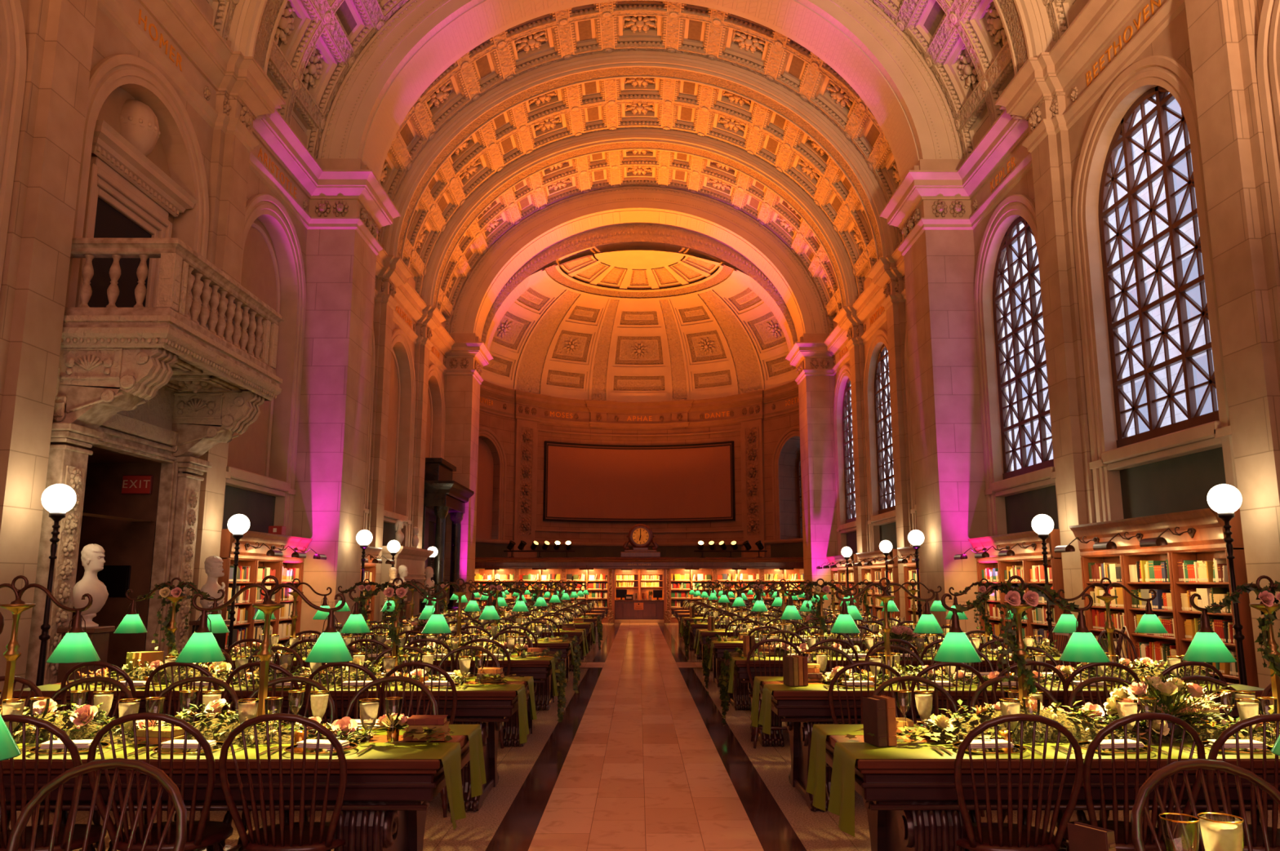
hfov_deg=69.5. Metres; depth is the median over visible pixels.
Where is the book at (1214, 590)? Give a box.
[1210,587,1227,612]
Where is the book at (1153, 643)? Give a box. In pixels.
[1151,642,1154,662]
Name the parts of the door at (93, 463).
carved panel, frame, carved panel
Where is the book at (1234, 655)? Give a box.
[1234,655,1238,676]
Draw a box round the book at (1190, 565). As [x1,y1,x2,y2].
[1189,564,1192,582]
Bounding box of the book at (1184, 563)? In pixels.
[1184,563,1187,582]
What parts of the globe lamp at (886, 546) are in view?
globe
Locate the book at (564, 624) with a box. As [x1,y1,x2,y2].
[563,623,574,626]
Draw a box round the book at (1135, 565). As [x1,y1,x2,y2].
[1134,564,1137,582]
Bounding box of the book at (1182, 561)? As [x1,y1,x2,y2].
[1181,560,1196,582]
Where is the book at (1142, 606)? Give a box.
[1140,589,1143,608]
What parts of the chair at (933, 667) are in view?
leg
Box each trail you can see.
[520,647,567,722]
[544,634,581,693]
[581,614,603,651]
[683,618,707,660]
[702,633,739,694]
[718,647,765,725]
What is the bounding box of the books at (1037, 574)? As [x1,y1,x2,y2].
[981,565,1056,648]
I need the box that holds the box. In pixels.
[624,595,632,599]
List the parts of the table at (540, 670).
pedestal panel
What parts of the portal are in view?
door, door frame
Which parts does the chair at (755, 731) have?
leg, seat, leg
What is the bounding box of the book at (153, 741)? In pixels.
[137,735,184,745]
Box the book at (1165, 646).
[1162,644,1175,664]
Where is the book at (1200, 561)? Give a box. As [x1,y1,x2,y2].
[1200,560,1203,582]
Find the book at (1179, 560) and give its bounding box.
[1178,560,1182,582]
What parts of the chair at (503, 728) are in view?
leg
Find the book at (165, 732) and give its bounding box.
[136,726,184,737]
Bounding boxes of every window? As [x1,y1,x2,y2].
[796,454,802,538]
[842,378,856,524]
[874,344,895,514]
[992,216,1053,479]
[1097,85,1219,448]
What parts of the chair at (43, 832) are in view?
seat, leg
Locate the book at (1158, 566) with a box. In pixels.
[1157,565,1160,582]
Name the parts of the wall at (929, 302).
arch moulding, sill, panel, arch moulding, sill, panel, arch moulding, arch moulding, sill, panel, arch moulding, sill, panel, arch moulding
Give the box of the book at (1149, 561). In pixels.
[1148,560,1151,582]
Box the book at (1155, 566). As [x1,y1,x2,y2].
[1155,565,1158,582]
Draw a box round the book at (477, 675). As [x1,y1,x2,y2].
[476,672,504,679]
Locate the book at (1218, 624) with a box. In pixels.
[1217,620,1220,638]
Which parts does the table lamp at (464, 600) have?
lamp shade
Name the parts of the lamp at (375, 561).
lamp shade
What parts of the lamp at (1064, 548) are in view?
lamp shade, scroll arm, wall plate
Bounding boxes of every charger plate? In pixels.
[28,742,110,755]
[111,683,159,688]
[152,741,224,755]
[182,684,231,688]
[268,683,306,688]
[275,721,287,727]
[284,742,357,755]
[329,725,385,731]
[337,684,381,688]
[364,656,389,659]
[418,656,450,659]
[425,683,460,688]
[433,675,474,679]
[474,656,506,659]
[838,683,880,688]
[843,656,865,659]
[900,656,924,659]
[915,683,959,688]
[915,721,938,729]
[952,742,1026,755]
[997,684,1018,688]
[1069,683,1113,688]
[1078,741,1152,755]
[1201,741,1272,755]
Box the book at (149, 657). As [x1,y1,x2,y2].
[137,651,163,667]
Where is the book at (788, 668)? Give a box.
[782,655,793,686]
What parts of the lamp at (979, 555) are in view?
lamp shade, scroll arm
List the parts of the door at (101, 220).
frame, cornice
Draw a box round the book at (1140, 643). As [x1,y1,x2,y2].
[1138,642,1149,659]
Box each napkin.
[39,739,93,749]
[120,680,151,686]
[160,739,216,749]
[191,681,225,685]
[275,682,301,686]
[296,739,349,749]
[342,680,372,685]
[351,719,379,727]
[368,653,387,657]
[422,680,454,685]
[427,653,445,657]
[440,672,470,676]
[480,653,503,657]
[515,638,533,640]
[787,653,809,657]
[841,680,874,685]
[843,638,862,640]
[848,653,866,657]
[896,653,912,657]
[920,680,952,685]
[923,719,953,726]
[959,739,1014,749]
[965,672,989,676]
[998,681,1016,685]
[1040,672,1053,676]
[1054,632,1071,635]
[1071,680,1103,685]
[1088,739,1144,749]
[1207,739,1267,748]
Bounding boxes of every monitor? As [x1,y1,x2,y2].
[97,565,131,597]
[616,589,626,599]
[653,590,662,599]
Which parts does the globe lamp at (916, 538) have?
globe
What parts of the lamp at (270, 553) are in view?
wall plate, scroll arm, lamp shade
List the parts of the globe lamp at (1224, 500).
globe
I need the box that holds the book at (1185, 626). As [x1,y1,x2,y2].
[1183,621,1187,639]
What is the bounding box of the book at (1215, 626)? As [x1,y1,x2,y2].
[1213,619,1230,632]
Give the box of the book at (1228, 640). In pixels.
[1227,622,1232,643]
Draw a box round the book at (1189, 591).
[1187,590,1196,611]
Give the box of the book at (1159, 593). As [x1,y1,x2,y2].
[1155,589,1170,609]
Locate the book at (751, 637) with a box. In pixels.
[749,635,755,657]
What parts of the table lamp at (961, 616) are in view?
lamp shade, arm, lamp shade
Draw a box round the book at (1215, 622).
[1214,620,1218,635]
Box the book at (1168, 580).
[1165,560,1169,582]
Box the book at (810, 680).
[808,678,823,682]
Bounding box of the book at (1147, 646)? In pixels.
[1146,645,1149,657]
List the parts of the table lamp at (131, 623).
lamp shade, arm, arm, lamp shade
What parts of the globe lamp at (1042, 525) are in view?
globe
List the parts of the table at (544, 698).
pedestal panel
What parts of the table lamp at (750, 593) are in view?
lamp shade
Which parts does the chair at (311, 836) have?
seat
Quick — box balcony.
[52,237,284,458]
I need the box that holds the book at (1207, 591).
[1204,588,1211,607]
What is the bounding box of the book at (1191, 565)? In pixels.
[1191,564,1194,582]
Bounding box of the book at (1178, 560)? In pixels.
[1177,560,1181,582]
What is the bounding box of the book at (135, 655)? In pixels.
[131,651,155,671]
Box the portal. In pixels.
[422,457,474,613]
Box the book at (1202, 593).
[1200,588,1204,608]
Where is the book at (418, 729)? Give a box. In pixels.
[408,721,449,733]
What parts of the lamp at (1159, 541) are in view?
lamp shade, scroll arm, wall plate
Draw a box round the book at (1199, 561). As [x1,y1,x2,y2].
[1199,560,1202,582]
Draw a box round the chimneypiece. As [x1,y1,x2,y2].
[378,546,434,626]
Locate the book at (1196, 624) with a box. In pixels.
[1194,618,1198,634]
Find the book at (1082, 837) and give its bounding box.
[1066,822,1115,850]
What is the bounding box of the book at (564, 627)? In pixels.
[563,626,575,628]
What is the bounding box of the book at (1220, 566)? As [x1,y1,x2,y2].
[1218,565,1223,582]
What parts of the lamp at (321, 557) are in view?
scroll arm, lamp shade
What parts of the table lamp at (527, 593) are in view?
lamp shade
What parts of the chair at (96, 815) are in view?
leg, leg, leg, leg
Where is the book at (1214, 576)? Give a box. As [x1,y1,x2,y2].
[1212,564,1215,582]
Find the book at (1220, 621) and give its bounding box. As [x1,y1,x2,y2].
[1218,620,1222,640]
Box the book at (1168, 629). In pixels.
[1166,620,1169,637]
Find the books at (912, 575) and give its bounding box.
[906,570,918,624]
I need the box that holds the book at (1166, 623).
[1164,620,1168,636]
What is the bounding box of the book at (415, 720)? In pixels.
[407,715,448,725]
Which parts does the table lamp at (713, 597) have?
lamp shade, lamp shade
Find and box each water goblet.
[1,698,25,744]
[93,690,114,724]
[117,698,141,745]
[164,656,177,685]
[201,690,222,719]
[211,653,224,671]
[235,656,248,685]
[237,698,259,745]
[269,634,279,646]
[280,653,293,669]
[289,636,298,650]
[310,662,322,680]
[310,690,329,719]
[342,636,351,645]
[352,653,365,666]
[359,698,379,745]
[376,634,385,648]
[382,656,395,684]
[398,636,404,646]
[404,625,411,635]
[422,653,434,676]
[426,634,435,649]
[445,617,451,626]
[449,625,457,635]
[450,636,459,657]
[458,656,471,684]
[468,623,475,633]
[473,612,478,623]
[480,619,486,626]
[480,634,488,639]
[490,625,497,636]
[504,612,510,623]
[506,636,515,657]
[512,623,519,631]
[515,617,521,624]
[535,625,542,641]
[552,617,558,631]
[564,612,569,623]
[713,611,718,622]
[724,616,729,630]
[745,623,752,633]
[769,634,778,645]
[771,625,778,636]
[785,623,791,635]
[806,636,816,657]
[815,653,827,679]
[825,634,832,646]
[857,625,865,639]
[864,636,873,650]
[868,656,880,684]
[870,623,876,631]
[890,653,900,670]
[892,617,897,625]
[914,690,933,725]
[915,636,924,656]
[928,634,937,648]
[942,625,949,634]
[944,666,955,684]
[962,662,971,676]
[970,636,979,650]
[981,634,985,644]
[999,698,1020,744]
[1023,636,1033,651]
[1025,656,1032,671]
[1027,690,1043,706]
[1032,653,1045,679]
[1094,666,1106,676]
[1115,698,1137,739]
[1166,656,1181,677]
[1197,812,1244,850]
[1234,690,1255,703]
[1235,698,1258,739]
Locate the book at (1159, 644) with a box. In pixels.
[1157,642,1173,664]
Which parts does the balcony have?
corner post, cornice, handrail, corner post, corner post, corner post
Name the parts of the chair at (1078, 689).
leg, leg, leg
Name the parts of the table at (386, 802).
pedestal panel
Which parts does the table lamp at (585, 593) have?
lamp shade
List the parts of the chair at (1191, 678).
leg, leg, leg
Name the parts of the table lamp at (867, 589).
lamp shade, arm, arm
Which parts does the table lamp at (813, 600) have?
lamp shade, arm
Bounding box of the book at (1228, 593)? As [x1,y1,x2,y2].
[1226,592,1231,613]
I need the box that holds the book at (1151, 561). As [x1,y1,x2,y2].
[1151,560,1154,582]
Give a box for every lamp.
[0,575,100,715]
[0,612,21,761]
[35,484,76,686]
[113,577,229,659]
[174,575,353,725]
[227,514,249,650]
[244,542,283,556]
[252,578,335,638]
[271,545,306,558]
[293,546,326,559]
[334,579,395,636]
[339,577,451,666]
[355,529,372,613]
[361,554,382,564]
[369,555,395,564]
[386,540,399,567]
[391,579,436,627]
[417,578,500,647]
[422,579,468,613]
[427,546,437,594]
[449,580,488,613]
[463,579,528,631]
[473,580,506,598]
[484,564,499,569]
[491,580,519,599]
[497,579,547,626]
[505,580,530,599]
[514,579,560,613]
[530,580,570,608]
[532,564,546,569]
[543,580,578,609]
[553,580,584,603]
[561,580,589,601]
[579,564,593,569]
[684,564,699,569]
[688,580,716,605]
[693,580,723,606]
[699,580,735,608]
[707,580,747,611]
[718,579,764,616]
[731,579,782,626]
[732,564,746,569]
[746,580,773,595]
[751,579,815,634]
[760,580,787,607]
[770,580,804,603]
[778,564,793,569]
[780,578,863,646]
[788,580,828,614]
[810,580,857,614]
[816,562,834,569]
[822,561,840,568]
[830,560,848,568]
[830,577,944,679]
[839,579,890,624]
[841,546,852,592]
[844,559,866,567]
[853,558,875,566]
[863,557,885,566]
[879,540,892,622]
[881,579,946,629]
[884,555,910,564]
[897,553,915,564]
[907,529,924,621]
[933,575,1110,711]
[945,578,1028,653]
[953,547,986,559]
[974,545,1009,558]
[998,542,1036,556]
[1031,514,1053,647]
[1052,577,1168,668]
[1053,536,1099,553]
[1093,532,1143,550]
[1139,527,1195,547]
[1182,575,1279,728]
[1207,484,1247,685]
[1270,734,1279,756]
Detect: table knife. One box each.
[97,746,128,755]
[227,746,247,754]
[356,746,373,755]
[1023,746,1042,755]
[1144,745,1168,754]
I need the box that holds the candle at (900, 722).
[895,718,913,727]
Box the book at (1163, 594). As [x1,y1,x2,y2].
[1162,593,1166,609]
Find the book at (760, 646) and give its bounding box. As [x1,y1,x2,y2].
[759,645,773,648]
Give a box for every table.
[0,735,470,850]
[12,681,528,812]
[200,655,555,746]
[284,640,573,711]
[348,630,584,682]
[455,622,592,671]
[514,618,597,659]
[532,613,602,650]
[546,609,606,643]
[590,607,608,626]
[670,607,687,637]
[673,609,743,643]
[677,613,756,650]
[682,617,719,659]
[689,622,806,671]
[697,630,926,687]
[710,640,996,711]
[728,655,1092,746]
[759,681,1272,812]
[825,735,1279,850]
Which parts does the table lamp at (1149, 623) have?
lamp shade, arm, arm, lamp shade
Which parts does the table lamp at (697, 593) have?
lamp shade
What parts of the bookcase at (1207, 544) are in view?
cornice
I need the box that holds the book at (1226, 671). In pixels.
[1222,662,1230,675]
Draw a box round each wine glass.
[27,697,50,744]
[70,690,89,711]
[145,697,164,729]
[179,690,197,719]
[252,655,258,684]
[263,697,283,744]
[269,652,277,673]
[288,690,305,729]
[302,635,310,657]
[354,635,362,648]
[365,634,373,647]
[384,697,403,744]
[400,655,410,684]
[408,635,416,657]
[408,652,418,677]
[415,634,423,647]
[462,635,470,656]
[475,655,485,684]
[517,635,525,655]
[544,624,551,641]
[760,634,768,644]
[802,652,813,663]
[817,635,826,646]
[875,635,883,657]
[875,652,884,674]
[883,655,894,684]
[894,689,911,733]
[925,635,934,656]
[981,635,989,657]
[1004,689,1018,702]
[1021,697,1041,744]
[1032,655,1044,684]
[1033,635,1042,653]
[1106,655,1119,684]
[1107,689,1118,715]
[1137,697,1156,743]
[1158,813,1199,850]
[1180,655,1191,683]
[1216,689,1235,728]
[1257,697,1277,742]
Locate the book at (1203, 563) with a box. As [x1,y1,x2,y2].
[1202,562,1205,582]
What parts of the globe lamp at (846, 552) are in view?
globe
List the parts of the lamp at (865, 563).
lamp shade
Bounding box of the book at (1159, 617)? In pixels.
[1158,616,1173,635]
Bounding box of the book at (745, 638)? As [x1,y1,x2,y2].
[742,635,749,657]
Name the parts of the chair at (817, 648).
seat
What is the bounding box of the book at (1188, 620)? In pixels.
[1187,619,1194,639]
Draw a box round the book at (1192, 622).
[1190,620,1195,639]
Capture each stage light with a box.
[506,540,515,551]
[517,540,526,551]
[530,540,539,551]
[542,540,550,551]
[554,540,560,551]
[564,540,572,551]
[697,540,704,551]
[707,540,715,551]
[718,540,726,551]
[730,540,737,551]
[742,540,751,551]
[755,540,764,551]
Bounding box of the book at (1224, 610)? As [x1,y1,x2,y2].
[1222,594,1227,613]
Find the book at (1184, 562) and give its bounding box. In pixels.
[1183,560,1196,582]
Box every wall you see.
[0,0,493,711]
[474,380,804,600]
[785,0,1279,710]
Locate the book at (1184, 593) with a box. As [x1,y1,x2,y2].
[1183,593,1186,611]
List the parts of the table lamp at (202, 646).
lamp shade, arm, arm, lamp shade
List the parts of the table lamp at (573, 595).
lamp shade, lamp shade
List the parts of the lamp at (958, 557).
lamp shade, scroll arm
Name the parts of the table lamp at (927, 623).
lamp shade, arm, arm, lamp shade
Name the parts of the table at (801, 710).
pedestal panel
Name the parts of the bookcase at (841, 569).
cornice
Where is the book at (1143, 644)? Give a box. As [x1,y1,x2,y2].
[1142,644,1149,658]
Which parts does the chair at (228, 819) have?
leg, leg, leg, leg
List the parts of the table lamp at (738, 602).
lamp shade, arm, arm, lamp shade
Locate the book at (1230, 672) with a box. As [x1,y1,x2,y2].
[1229,651,1235,675]
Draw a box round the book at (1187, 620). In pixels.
[1186,619,1190,639]
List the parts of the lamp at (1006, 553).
lamp shade, scroll arm, wall plate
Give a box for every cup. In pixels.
[143,676,153,681]
[293,730,308,744]
[386,727,399,742]
[419,676,428,684]
[517,649,523,656]
[838,675,846,683]
[866,676,875,683]
[998,730,1013,743]
[1005,672,1014,676]
[1141,676,1151,682]
[1202,720,1217,727]
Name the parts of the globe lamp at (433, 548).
globe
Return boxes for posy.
[375,713,408,742]
[513,644,528,656]
[772,643,784,650]
[830,666,852,683]
[1042,707,1066,715]
[1052,665,1074,679]
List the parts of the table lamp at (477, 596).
lamp shade, lamp shade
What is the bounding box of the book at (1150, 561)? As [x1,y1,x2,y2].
[1150,560,1152,582]
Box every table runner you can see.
[8,742,466,830]
[13,684,528,744]
[68,676,537,719]
[104,724,486,799]
[231,653,558,665]
[231,657,557,696]
[309,641,575,665]
[370,631,586,656]
[407,622,595,644]
[455,623,594,641]
[529,617,599,633]
[555,629,588,653]
[679,617,702,633]
[680,617,802,636]
[687,623,877,644]
[693,629,724,649]
[695,631,867,654]
[707,641,982,669]
[727,657,1060,693]
[750,676,1029,728]
[758,684,1264,735]
[806,724,1231,812]
[827,742,1279,837]
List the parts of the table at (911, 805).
pedestal panel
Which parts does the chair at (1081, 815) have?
leg, leg, leg, leg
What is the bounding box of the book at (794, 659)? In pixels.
[791,656,798,686]
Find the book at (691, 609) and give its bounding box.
[689,608,692,617]
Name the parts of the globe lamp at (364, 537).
globe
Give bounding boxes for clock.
[620,524,660,557]
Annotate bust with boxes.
[72,543,108,627]
[199,555,225,621]
[382,567,401,604]
[395,520,404,546]
[397,564,408,601]
[411,527,419,548]
[423,567,434,599]
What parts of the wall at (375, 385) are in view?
arch moulding, arch moulding, panel, sill, arch moulding, arch moulding, panel, sill, arch moulding, arch moulding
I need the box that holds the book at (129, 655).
[124,651,150,673]
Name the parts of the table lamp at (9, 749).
arm, lamp shade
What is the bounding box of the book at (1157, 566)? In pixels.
[1156,565,1159,582]
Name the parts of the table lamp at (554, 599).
lamp shade, arm, lamp shade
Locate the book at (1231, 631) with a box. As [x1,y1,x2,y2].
[1228,624,1233,644]
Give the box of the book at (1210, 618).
[1208,617,1223,619]
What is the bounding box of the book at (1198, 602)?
[1195,588,1200,612]
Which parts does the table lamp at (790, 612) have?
lamp shade, arm, arm, lamp shade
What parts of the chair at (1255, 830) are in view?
seat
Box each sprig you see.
[401,726,454,743]
[466,672,524,684]
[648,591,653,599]
[831,673,882,684]
[844,726,958,743]
[960,728,1015,746]
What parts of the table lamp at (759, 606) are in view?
lamp shade, arm, arm, lamp shade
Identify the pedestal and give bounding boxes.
[56,626,115,683]
[188,619,230,650]
[381,604,399,624]
[400,600,410,622]
[419,599,435,613]
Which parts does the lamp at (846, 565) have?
lamp shade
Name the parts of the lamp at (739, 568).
lamp shade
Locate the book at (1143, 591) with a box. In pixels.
[1142,589,1145,608]
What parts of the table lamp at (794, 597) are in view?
lamp shade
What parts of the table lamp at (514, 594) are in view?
lamp shade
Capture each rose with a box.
[33,698,57,715]
[69,705,97,726]
[93,668,105,676]
[136,720,163,729]
[150,660,163,671]
[159,587,170,597]
[170,587,182,598]
[203,698,226,714]
[214,662,231,676]
[232,646,239,653]
[253,667,259,678]
[275,663,288,673]
[298,716,321,733]
[330,716,357,737]
[346,657,360,671]
[358,585,364,591]
[364,585,371,591]
[383,587,394,597]
[383,640,391,645]
[395,587,406,598]
[410,669,426,678]
[426,642,435,649]
[445,640,451,646]
[453,670,467,678]
[477,641,485,647]
[496,585,502,591]
[758,584,764,589]
[780,642,790,650]
[798,643,808,652]
[813,586,821,593]
[822,586,829,593]
[825,671,839,681]
[832,643,841,649]
[849,645,860,653]
[864,671,877,680]
[922,665,933,674]
[933,715,952,730]
[953,670,966,679]
[978,586,986,592]
[987,671,999,679]
[991,702,1000,711]
[1004,591,1021,606]
[1022,591,1039,607]
[1031,699,1044,710]
[1032,671,1041,679]
[1040,638,1049,646]
[1054,671,1066,677]
[1081,702,1105,722]
[1119,657,1133,667]
[1138,657,1152,666]
[1146,720,1168,736]
[1254,722,1262,729]
[1257,591,1274,607]
[1275,592,1279,601]
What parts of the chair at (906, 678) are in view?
leg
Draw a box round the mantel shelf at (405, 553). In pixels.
[382,546,434,561]
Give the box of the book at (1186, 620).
[1186,619,1188,639]
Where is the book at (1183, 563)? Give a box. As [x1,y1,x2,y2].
[1182,563,1185,582]
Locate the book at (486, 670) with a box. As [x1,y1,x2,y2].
[477,667,503,674]
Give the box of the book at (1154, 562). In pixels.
[1151,560,1166,582]
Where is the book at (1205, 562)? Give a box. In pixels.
[1204,561,1207,582]
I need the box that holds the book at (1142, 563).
[1139,560,1149,582]
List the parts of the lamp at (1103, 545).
lamp shade, scroll arm, wall plate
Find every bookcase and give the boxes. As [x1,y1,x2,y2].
[217,528,311,652]
[359,546,382,626]
[474,557,804,623]
[826,554,859,613]
[856,549,900,623]
[897,546,921,626]
[968,528,1067,653]
[1068,507,1258,688]
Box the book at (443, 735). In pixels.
[403,729,450,741]
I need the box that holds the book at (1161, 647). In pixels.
[1159,646,1162,664]
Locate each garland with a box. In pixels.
[0,701,377,745]
[75,657,467,685]
[134,581,214,658]
[228,637,513,657]
[312,626,537,641]
[340,582,384,635]
[352,582,437,665]
[368,617,554,631]
[408,613,567,623]
[428,581,463,613]
[442,609,573,618]
[462,605,582,613]
[471,581,520,630]
[476,581,493,603]
[484,603,589,610]
[523,581,554,613]
[547,582,572,605]
[564,581,586,601]
[686,601,777,608]
[691,603,799,610]
[696,605,807,613]
[697,581,716,604]
[704,608,838,617]
[712,581,742,612]
[715,613,872,623]
[727,618,911,631]
[737,582,777,620]
[744,625,970,641]
[763,582,785,599]
[764,637,1060,657]
[791,581,848,645]
[792,582,815,616]
[822,659,1216,685]
[846,582,881,621]
[914,699,1279,744]
[954,581,1007,648]
[955,580,1079,707]
[1204,581,1279,728]
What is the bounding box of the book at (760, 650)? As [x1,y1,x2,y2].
[758,648,776,652]
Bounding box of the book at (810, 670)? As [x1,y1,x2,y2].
[808,668,819,673]
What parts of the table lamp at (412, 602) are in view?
arm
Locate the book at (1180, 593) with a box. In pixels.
[1180,593,1183,610]
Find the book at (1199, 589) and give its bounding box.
[1198,588,1202,608]
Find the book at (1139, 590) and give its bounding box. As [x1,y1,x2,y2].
[1137,589,1140,608]
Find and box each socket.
[67,610,85,633]
[126,600,137,614]
[194,610,211,633]
[208,600,220,614]
[320,594,328,605]
[322,610,338,632]
[351,601,361,614]
[426,600,433,605]
[431,600,442,614]
[469,592,475,600]
[485,595,493,605]
[517,592,523,600]
[756,592,761,600]
[787,595,794,605]
[804,592,809,600]
[840,600,848,614]
[848,594,854,605]
[923,600,932,614]
[934,592,939,600]
[948,610,963,632]
[952,594,958,605]
[1062,600,1071,614]
[1075,610,1089,632]
[1144,600,1154,614]
[1198,610,1214,632]
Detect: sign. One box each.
[120,475,153,494]
[634,603,643,609]
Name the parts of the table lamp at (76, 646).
arm, arm, lamp shade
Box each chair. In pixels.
[0,675,44,831]
[0,676,134,850]
[0,714,106,850]
[0,807,1,834]
[5,758,186,850]
[60,662,136,813]
[86,712,233,850]
[107,676,238,850]
[144,662,219,722]
[177,648,233,723]
[218,713,346,850]
[220,676,335,850]
[223,662,301,812]
[224,639,279,675]
[248,646,303,675]
[284,630,321,648]
[285,639,340,674]
[289,646,368,724]
[304,662,382,816]
[319,626,360,649]
[327,675,437,850]
[341,632,380,650]
[342,639,391,671]
[353,621,388,635]
[360,626,402,650]
[369,645,433,675]
[373,618,407,636]
[381,662,457,817]
[385,630,431,650]
[398,638,454,676]
[399,621,433,636]
[404,626,448,650]
[406,614,420,622]
[435,621,468,638]
[435,630,475,648]
[435,646,499,676]
[440,609,457,620]
[443,614,462,626]
[447,608,471,619]
[447,613,475,626]
[448,617,484,637]
[450,626,493,647]
[454,638,511,748]
[471,615,499,625]
[475,621,512,635]
[486,617,521,635]
[488,630,533,652]
[494,626,537,652]
[504,614,531,627]
[509,612,534,626]
[520,621,553,638]
[524,609,549,619]
[524,617,559,638]
[525,608,550,619]
[540,606,556,611]
[540,614,564,628]
[544,612,568,629]
[549,609,576,621]
[558,608,578,622]
[564,606,583,617]
[567,605,585,617]
[571,603,591,613]
[573,604,591,613]
[683,600,698,609]
[691,602,707,613]
[692,604,711,611]
[694,605,715,616]
[697,606,720,617]
[702,608,728,621]
[706,609,733,622]
[715,612,741,629]
[716,614,746,629]
[724,617,758,638]
[729,608,755,619]
[733,621,770,637]
[736,609,755,619]
[742,612,770,626]
[746,639,801,748]
[747,626,786,711]
[753,614,782,626]
[760,630,805,649]
[763,609,782,618]
[764,617,797,636]
[767,608,782,617]
[773,613,803,626]
[778,621,811,635]
[789,626,830,648]
[800,617,831,635]
[800,646,861,724]
[806,639,858,675]
[812,630,854,649]
[813,621,852,636]
[828,661,906,724]
[835,626,878,651]
[845,619,869,635]
[853,614,880,626]
[853,621,883,636]
[859,631,908,651]
[862,645,925,675]
[864,639,919,672]
[870,617,902,636]
[871,675,976,850]
[897,621,925,635]
[907,633,945,648]
[910,662,987,817]
[919,639,974,675]
[926,626,951,639]
[930,649,994,674]
[954,714,1084,850]
[965,630,1002,649]
[969,675,1087,850]
[974,639,1030,673]
[991,661,1066,815]
[995,646,1057,676]
[1047,626,1072,653]
[1057,650,1118,724]
[1057,712,1205,850]
[1062,662,1142,816]
[1067,676,1193,850]
[1097,629,1138,669]
[1115,626,1125,660]
[1131,759,1279,850]
[1157,661,1226,813]
[1164,675,1261,849]
[1186,714,1279,850]
[1259,683,1271,715]
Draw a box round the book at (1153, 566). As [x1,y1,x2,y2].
[1153,565,1156,582]
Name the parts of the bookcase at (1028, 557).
cornice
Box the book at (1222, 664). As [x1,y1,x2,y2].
[1221,662,1223,674]
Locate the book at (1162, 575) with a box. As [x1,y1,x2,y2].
[1160,562,1164,582]
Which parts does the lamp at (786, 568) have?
lamp shade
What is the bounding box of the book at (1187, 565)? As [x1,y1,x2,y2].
[1186,564,1190,582]
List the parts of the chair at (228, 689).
leg, leg, leg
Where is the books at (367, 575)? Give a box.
[362,570,372,620]
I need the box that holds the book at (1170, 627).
[1168,620,1172,637]
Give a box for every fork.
[127,746,151,755]
[133,746,157,755]
[258,746,278,755]
[266,746,287,755]
[929,746,944,755]
[936,746,953,755]
[1049,746,1071,755]
[1058,746,1083,755]
[1172,746,1196,754]
[1178,746,1206,754]
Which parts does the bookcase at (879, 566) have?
cornice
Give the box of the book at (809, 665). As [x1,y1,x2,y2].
[807,663,820,668]
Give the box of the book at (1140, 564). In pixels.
[1138,564,1142,582]
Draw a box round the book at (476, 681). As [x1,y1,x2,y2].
[475,678,503,682]
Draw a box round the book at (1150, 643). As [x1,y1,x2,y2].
[1148,642,1152,660]
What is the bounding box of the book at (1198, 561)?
[1197,560,1200,582]
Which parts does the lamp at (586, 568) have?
lamp shade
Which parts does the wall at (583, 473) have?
carved panel, panel frame, panel, blank panel, arch moulding, sill, carved panel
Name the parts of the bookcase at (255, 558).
cornice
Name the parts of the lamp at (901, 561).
lamp shade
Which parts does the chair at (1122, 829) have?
seat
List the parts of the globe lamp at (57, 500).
globe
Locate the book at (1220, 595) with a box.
[1219,594,1223,613]
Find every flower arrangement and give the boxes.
[406,619,431,638]
[497,607,513,617]
[800,611,838,626]
[862,623,923,655]
[1103,671,1234,739]
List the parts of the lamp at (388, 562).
lamp shade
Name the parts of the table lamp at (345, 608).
lamp shade, arm, lamp shade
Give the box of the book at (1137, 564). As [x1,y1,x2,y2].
[1135,561,1140,582]
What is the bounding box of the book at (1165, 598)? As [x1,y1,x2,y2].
[1164,595,1167,609]
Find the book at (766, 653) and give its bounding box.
[759,652,777,655]
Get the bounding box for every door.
[23,347,212,688]
[75,120,198,307]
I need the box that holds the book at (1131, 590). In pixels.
[1130,590,1133,608]
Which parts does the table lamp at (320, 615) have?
lamp shade, arm, arm, lamp shade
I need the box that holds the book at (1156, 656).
[1154,642,1157,661]
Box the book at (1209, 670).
[1205,662,1213,671]
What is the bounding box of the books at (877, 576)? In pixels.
[864,571,894,622]
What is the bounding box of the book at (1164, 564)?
[1162,562,1167,582]
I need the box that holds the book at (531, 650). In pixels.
[527,648,547,652]
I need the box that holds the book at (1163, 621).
[1162,619,1170,636]
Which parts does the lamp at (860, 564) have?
lamp shade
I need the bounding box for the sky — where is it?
[1000,92,1217,471]
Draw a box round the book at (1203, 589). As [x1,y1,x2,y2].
[1202,588,1206,608]
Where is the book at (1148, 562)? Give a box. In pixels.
[1147,561,1151,582]
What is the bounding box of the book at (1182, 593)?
[1182,593,1185,611]
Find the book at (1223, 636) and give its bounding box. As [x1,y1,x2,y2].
[1220,620,1232,643]
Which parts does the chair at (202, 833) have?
seat, leg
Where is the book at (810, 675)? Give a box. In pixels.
[808,672,822,678]
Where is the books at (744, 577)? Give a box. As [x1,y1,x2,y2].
[474,573,804,617]
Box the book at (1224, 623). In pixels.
[1222,621,1232,643]
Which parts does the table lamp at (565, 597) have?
arm, lamp shade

